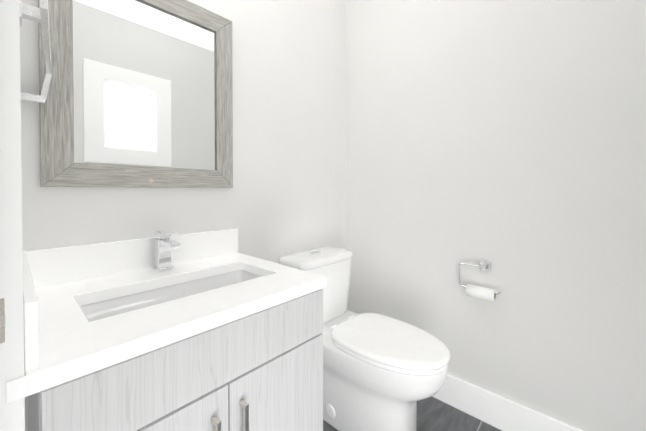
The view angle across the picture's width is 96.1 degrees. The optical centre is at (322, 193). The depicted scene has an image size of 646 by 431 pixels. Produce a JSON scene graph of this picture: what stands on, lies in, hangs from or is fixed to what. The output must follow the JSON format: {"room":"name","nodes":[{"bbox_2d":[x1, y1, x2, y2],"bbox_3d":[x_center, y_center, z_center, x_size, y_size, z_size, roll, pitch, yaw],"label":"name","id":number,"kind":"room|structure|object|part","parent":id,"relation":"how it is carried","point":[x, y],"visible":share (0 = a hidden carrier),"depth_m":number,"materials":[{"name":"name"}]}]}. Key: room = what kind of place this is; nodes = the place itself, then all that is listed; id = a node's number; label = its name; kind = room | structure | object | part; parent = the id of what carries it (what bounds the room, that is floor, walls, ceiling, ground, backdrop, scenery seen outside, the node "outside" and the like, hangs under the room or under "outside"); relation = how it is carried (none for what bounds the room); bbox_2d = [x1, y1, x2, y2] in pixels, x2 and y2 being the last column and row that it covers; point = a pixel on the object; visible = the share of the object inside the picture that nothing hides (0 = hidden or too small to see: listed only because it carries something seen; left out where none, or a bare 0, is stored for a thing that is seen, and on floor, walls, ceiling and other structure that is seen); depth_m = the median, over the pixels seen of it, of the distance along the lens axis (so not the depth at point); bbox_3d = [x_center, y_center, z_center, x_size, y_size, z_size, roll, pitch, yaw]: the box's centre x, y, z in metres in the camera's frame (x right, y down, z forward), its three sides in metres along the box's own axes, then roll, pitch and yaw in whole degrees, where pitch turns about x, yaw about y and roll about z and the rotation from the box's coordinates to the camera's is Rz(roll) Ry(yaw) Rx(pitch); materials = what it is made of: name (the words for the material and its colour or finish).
{"room":"bathroom","nodes":[
{"label":"bathroom","id":0,"kind":"room"},
{"bbox_2d":[20,0,345,430],"bbox_3d":[-0.461,-0.179,1.482,0.120,2.650,1.935,1,1,43],"label":"wall","id":1,"kind":"structure","parent":0,"point":[284,195],"depth_m":1.53,"materials":[{"name":"paint"}]},
{"bbox_2d":[23,228,237,287],"bbox_3d":[-0.673,0.232,1.152,0.020,0.117,0.742,1,1,43],"label":"backsplash","id":2,"kind":"structure","parent":1,"relation":"attached to","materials":[{"name":"stone"}]},
{"bbox_2d":[38,0,232,187],"bbox_3d":[-0.662,-0.418,1.145,0.033,0.787,0.657,1,1,43],"label":"mirror","id":3,"kind":"object","parent":1,"relation":"attached to","point":[140,93],"visible":1,"depth_m":1.09,"materials":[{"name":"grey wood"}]},
{"bbox_3d":[-0.859,-0.416,0.934,0.032,0.784,0.080,1,1,43],"label":"frame","id":4,"kind":"part","parent":3,"relation":"part of","materials":[{"name":"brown wood"}]},
{"bbox_3d":[-0.662,-0.065,1.151,0.032,0.080,0.654,1,1,43],"label":"frame","id":5,"kind":"part","parent":3,"relation":"part of","materials":[{"name":"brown wood"}]},
{"bbox_3d":[-0.662,-0.418,1.145,0.006,0.647,0.517,1,1,43],"label":"glass","id":6,"kind":"part","parent":3,"relation":"part of","materials":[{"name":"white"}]},
{"bbox_3d":[-0.662,-0.772,1.141,0.032,0.080,0.654,1,1,43],"label":"frame","id":7,"kind":"part","parent":3,"relation":"part of","materials":[{"name":"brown wood"}]},
{"bbox_3d":[-0.466,-0.421,1.357,0.032,0.784,0.080,1,1,43],"label":"frame","id":8,"kind":"part","parent":3,"relation":"part of","materials":[{"name":"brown wood"}]},
{"bbox_2d":[323,396,501,430],"bbox_3d":[-0.169,1.189,0.439,1.990,0.060,3.095,1,1,43],"label":"floor","id":9,"kind":"structure","parent":0,"point":[434,414],"depth_m":1.47,"materials":[{"name":"tile"}]},
{"bbox_2d":[5,228,326,430],"bbox_3d":[-0.456,0.649,0.941,0.632,1.008,0.764,1,1,43],"label":"bathroom vanity","id":10,"kind":"object","parent":9,"relation":"on","point":[166,330],"visible":0.94,"depth_m":0.78,"materials":[{"name":"grey wood"}]},
{"bbox_2d":[24,252,326,395],"bbox_3d":[-0.458,0.311,0.954,0.606,0.036,0.742,1,1,43],"label":"countertop","id":11,"kind":"structure","parent":10,"relation":"on","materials":[{"name":"stone"}]},
{"bbox_2d":[152,230,180,270],"bbox_3d":[-0.587,0.217,1.096,0.154,0.148,0.058,1,1,43],"label":"faucet","id":12,"kind":"object","parent":11,"relation":"on","point":[162,244],"depth_m":1.11,"materials":[{"name":"silver metal"}]},
{"bbox_2d":[80,270,260,321],"bbox_3d":[-0.446,0.398,0.957,0.293,0.138,0.593,1,1,43],"label":"sink","id":13,"kind":"object","parent":11,"relation":"in","point":[98,308],"depth_m":1.01,"materials":[{"name":"white ceramic"}]},
{"bbox_3d":[-0.245,0.410,0.758,0.018,0.150,0.705,1,1,43],"label":"drawer","id":14,"kind":"part","parent":10,"relation":"part of","materials":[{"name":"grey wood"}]},
{"bbox_3d":[-0.368,0.773,0.631,0.018,0.559,0.345,1,1,43],"label":"door","id":15,"kind":"part","parent":10,"relation":"part of","materials":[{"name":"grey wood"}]},
{"bbox_3d":[-0.261,0.634,0.709,0.030,0.169,0.012,1,1,43],"label":"handle","id":16,"kind":"part","parent":10,"relation":"part of","materials":[{"name":"silver metal"}]},
{"bbox_3d":[-0.208,0.634,0.766,0.030,0.169,0.012,1,1,43],"label":"handle","id":17,"kind":"part","parent":10,"relation":"part of","materials":[{"name":"silver metal"}]},
{"bbox_3d":[-0.127,0.770,0.891,0.018,0.559,0.356,1,1,43],"label":"door","id":18,"kind":"part","parent":10,"relation":"part of","materials":[{"name":"grey wood"}]},
{"bbox_2d":[279,247,449,430],"bbox_3d":[0.197,0.744,1.474,0.854,0.804,0.444,1,1,43],"label":"toilet","id":19,"kind":"object","parent":9,"relation":"on","point":[381,372],"visible":0.85,"depth_m":1.32,"materials":[{"name":"ceramic"}]},
{"bbox_3d":[-0.031,0.365,1.680,0.232,0.044,0.444,1,1,43],"label":"tank lid","id":20,"kind":"part","parent":19,"relation":"part of","materials":[{"name":"ceramic"}]},
{"bbox_3d":[-0.031,0.553,1.683,0.216,0.331,0.424,1,1,43],"label":"tank","id":21,"kind":"part","parent":19,"relation":"part of","materials":[{"name":"ceramic"}]},
{"bbox_3d":[0.198,0.931,1.475,0.835,0.430,0.394,1,1,43],"label":"bowl","id":22,"kind":"part","parent":19,"relation":"part of","materials":[{"name":"ceramic"}]},
{"bbox_3d":[0.315,0.707,1.364,0.518,0.019,0.380,1,1,43],"label":"seat","id":23,"kind":"part","parent":19,"relation":"part of","materials":[{"name":"plastic"}]},
{"bbox_3d":[0.317,0.678,1.362,0.528,0.035,0.394,1,1,43],"label":"lid","id":24,"kind":"part","parent":19,"relation":"part of","materials":[{"name":"plastic"}]},
{"bbox_2d":[345,0,645,430],"bbox_3d":[0.886,-0.179,1.471,1.870,2.650,0.120,1,1,43],"label":"wall","id":25,"kind":"structure","parent":0,"point":[506,139],"depth_m":1.38,"materials":[{"name":"paint"}]},
{"bbox_2d":[459,260,501,301],"bbox_3d":[0.782,0.429,1.449,0.196,0.182,0.064,1,1,43],"label":"toilet paper holder","id":26,"kind":"object","parent":25,"relation":"attached to","point":[484,293],"visible":1,"depth_m":1.44,"materials":[{"name":"silver metal"}]},
{"bbox_2d":[433,374,582,430],"bbox_3d":[0.796,1.067,1.479,1.750,0.158,0.015,1,1,43],"label":"baseboard","id":27,"kind":"structure","parent":25,"relation":"attached to","point":[496,410],"depth_m":1.43,"materials":[{"name":"paint"}]},
{"bbox_3d":[-0.784,-0.168,0.603,0.600,2.650,0.206,1,1,43],"label":"wall","id":28,"kind":"structure","parent":0,"visible":0},
{"bbox_2d":[19,0,51,103],"bbox_3d":[-0.710,-0.329,0.724,0.475,0.138,0.077,1,1,43],"label":"towel rail","id":29,"kind":"object","parent":28,"relation":"attached to","point":[40,14],"visible":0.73,"depth_m":0.65,"materials":[{"name":"silver metal"}]},
{"bbox_3d":[-0.520,0.131,0.340,0.149,2.060,0.175,1,1,43],"label":"door frame","id":30,"kind":"structure","parent":0,"visible":0},
{"bbox_2d":[0,298,4,343],"bbox_3d":[-0.412,0.159,0.347,0.006,0.061,0.042,1,1,43],"label":"strike plate","id":31,"kind":"object","parent":30,"relation":"attached to","point":[2,329],"depth_m":0.36,"materials":[{"name":"silver metal"}]},
{"bbox_3d":[-0.406,0.159,0.353,0.005,0.015,0.026,1,1,43],"label":"lip of the door jamb strike","id":32,"kind":"part","parent":31,"relation":"part of","materials":[{"name":"silver metal"}]},
{"bbox_2d":[0,0,24,430],"bbox_3d":[-0.504,0.129,0.466,0.003,2.060,0.030,1,1,43],"label":"door jamb","id":33,"kind":"structure","parent":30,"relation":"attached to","point":[12,416],"depth_m":0.47,"materials":[{"name":"paint"}]}
]}

